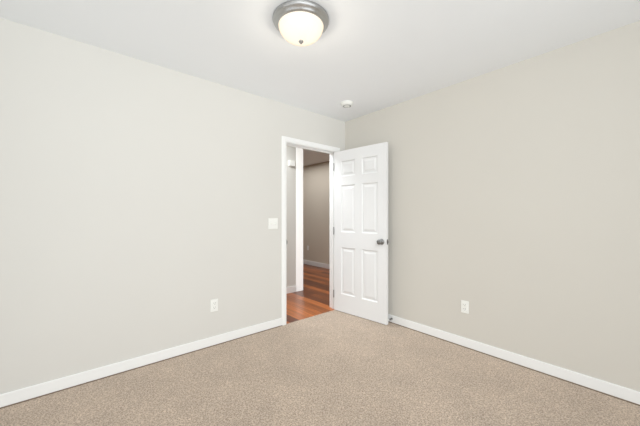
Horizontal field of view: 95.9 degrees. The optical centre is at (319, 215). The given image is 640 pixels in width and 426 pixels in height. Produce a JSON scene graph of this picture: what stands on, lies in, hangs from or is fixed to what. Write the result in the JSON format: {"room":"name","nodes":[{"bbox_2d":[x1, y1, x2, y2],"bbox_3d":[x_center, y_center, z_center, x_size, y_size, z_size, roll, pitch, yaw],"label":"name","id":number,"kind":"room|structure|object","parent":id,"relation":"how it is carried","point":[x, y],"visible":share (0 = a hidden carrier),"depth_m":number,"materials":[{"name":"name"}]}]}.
{"room":"empty bedroom","nodes":[
{"label":"empty bedroom","id":0,"kind":"room"},
{"bbox_2d":[0,18,344,393],"bbox_3d":[-1.017,-0.020,2.730,3.690,2.440,0.120,0,0,-41],"label":"wall","id":1,"kind":"structure","parent":0,"point":[140,202],"depth_m":2.23,"materials":[{"name":"paint"}]},
{"bbox_2d":[0,318,281,408],"bbox_3d":[-1.349,1.157,2.357,2.460,0.085,0.013,0,0,-41],"label":"baseboard","id":2,"kind":"structure","parent":1,"relation":"attached to","point":[22,394],"depth_m":2.21,"materials":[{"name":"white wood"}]},
{"bbox_2d":[211,299,217,311],"bbox_3d":[-0.979,0.830,2.678,0.070,0.114,0.008,0,0,-41],"label":"electrical outlet","id":3,"kind":"object","parent":1,"relation":"attached to","point":[214,304],"visible":1,"depth_m":2.67,"materials":[{"name":"white plastic"}]},
{"bbox_2d":[268,218,277,228],"bbox_3d":[-0.496,0.082,3.086,0.116,0.116,0.020,0,0,-41],"label":"switch plate","id":4,"kind":"object","parent":1,"relation":"attached to","point":[272,223],"visible":1,"depth_m":3.09,"materials":[{"name":"white plastic"}]},
{"bbox_2d":[282,136,339,325],"bbox_3d":[-0.118,0.162,3.494,0.890,2.077,0.137,0,0,-41],"label":"door frame","id":5,"kind":"structure","parent":1,"relation":"attached to","point":[285,139],"depth_m":3.34,"materials":[{"name":"white wood"}]},
{"bbox_2d":[333,142,387,324],"bbox_3d":[0.466,0.191,3.425,0.776,2.000,0.169,0,0,44],"label":"door","id":6,"kind":"structure","parent":5,"relation":"attached to","point":[360,230],"depth_m":3.38,"materials":[{"name":"white wood"}]},
{"bbox_2d":[286,146,295,286],"bbox_3d":[-1.388,-0.020,3.783,2.560,2.440,0.120,0,0,-41],"label":"wall","id":7,"kind":"structure","parent":0,"point":[291,222],"depth_m":4.50,"materials":[{"name":"paint"}]},
{"bbox_2d":[286,286,295,293],"bbox_3d":[-1.345,1.150,3.732,2.560,0.100,0.013,0,0,-41],"label":"baseboard","id":8,"kind":"structure","parent":7,"relation":"attached to","point":[291,289],"depth_m":4.50,"materials":[{"name":"white wood"}]},
{"bbox_2d":[288,160,294,166],"bbox_3d":[-0.441,-0.820,4.495,0.105,0.090,0.035,0,0,-41],"label":"door chime","id":9,"kind":"object","parent":7,"relation":"attached to","point":[291,162],"visible":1,"depth_m":4.47,"materials":[{"name":"white plastic"}]},
{"bbox_2d":[296,148,302,291],"bbox_3d":[-0.364,-0.020,4.661,0.140,2.440,0.124,0,0,-41],"label":"trim","id":10,"kind":"structure","parent":7,"relation":"attached to","point":[299,219],"depth_m":4.61,"materials":[{"name":"white wood"}]},
{"bbox_2d":[286,264,333,323],"bbox_3d":[-1.376,1.225,5.178,4.400,0.050,4.300,0,0,-41],"label":"floor","id":11,"kind":"structure","parent":0,"point":[311,298],"depth_m":4.25,"materials":[{"name":"brown wood"}]},
{"bbox_2d":[303,161,329,263],"bbox_3d":[0.208,-0.020,6.620,0.120,2.440,4.180,0,0,-41],"label":"wall","id":12,"kind":"structure","parent":0,"point":[316,208],"depth_m":6.87,"materials":[{"name":"paint"}]},
{"bbox_2d":[303,260,329,268],"bbox_3d":[0.151,1.147,6.584,0.013,0.105,4.160,0,0,-41],"label":"baseboard","id":13,"kind":"structure","parent":12,"relation":"attached to","point":[318,264],"depth_m":6.82,"materials":[{"name":"white wood"}]},
{"bbox_2d":[0,310,639,425],"bbox_3d":[0.153,1.225,1.369,3.690,0.050,3.470,0,0,-41],"label":"floor","id":14,"kind":"structure","parent":0,"point":[334,368],"depth_m":1.98,"materials":[{"name":"beige carpet"}]},
{"bbox_2d":[0,0,639,166],"bbox_3d":[-0.612,-1.265,3.547,5.370,0.050,7.770,0,0,-41],"label":"ceiling","id":15,"kind":"structure","parent":0,"point":[366,57],"depth_m":2.02,"materials":[{"name":"paint"}]},
{"bbox_2d":[273,0,328,45],"bbox_3d":[-0.120,-1.164,1.829,0.356,0.152,0.356,0,0,-41],"label":"ceiling light","id":16,"kind":"object","parent":15,"relation":"attached to","point":[301,22],"visible":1,"depth_m":1.74,"materials":[{"name":"white glass"}]},
{"bbox_2d":[341,100,352,107],"bbox_3d":[0.296,-1.220,3.169,0.140,0.041,0.140,0,0,-41],"label":"smoke detector","id":17,"kind":"object","parent":15,"relation":"attached to","point":[346,104],"visible":1,"depth_m":3.13,"materials":[{"name":"white plastic"}]},
{"bbox_2d":[345,21,639,391],"bbox_3d":[1.507,-0.020,2.533,0.120,2.440,3.470,0,0,-41],"label":"wall","id":18,"kind":"structure","parent":0,"point":[514,205],"depth_m":2.27,"materials":[{"name":"paint"}]},
{"bbox_2d":[461,300,468,313],"bbox_3d":[1.326,0.834,2.644,0.008,0.114,0.070,0,0,-41],"label":"electrical outlet","id":19,"kind":"object","parent":18,"relation":"attached to","point":[464,306],"visible":1,"depth_m":2.64,"materials":[{"name":"white plastic"}]},
{"bbox_2d":[388,314,639,405],"bbox_3d":[1.421,1.157,2.530,0.013,0.085,3.337,0,0,-41],"label":"baseboard","id":20,"kind":"structure","parent":18,"relation":"attached to","point":[621,392],"depth_m":2.25,"materials":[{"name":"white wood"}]}
]}

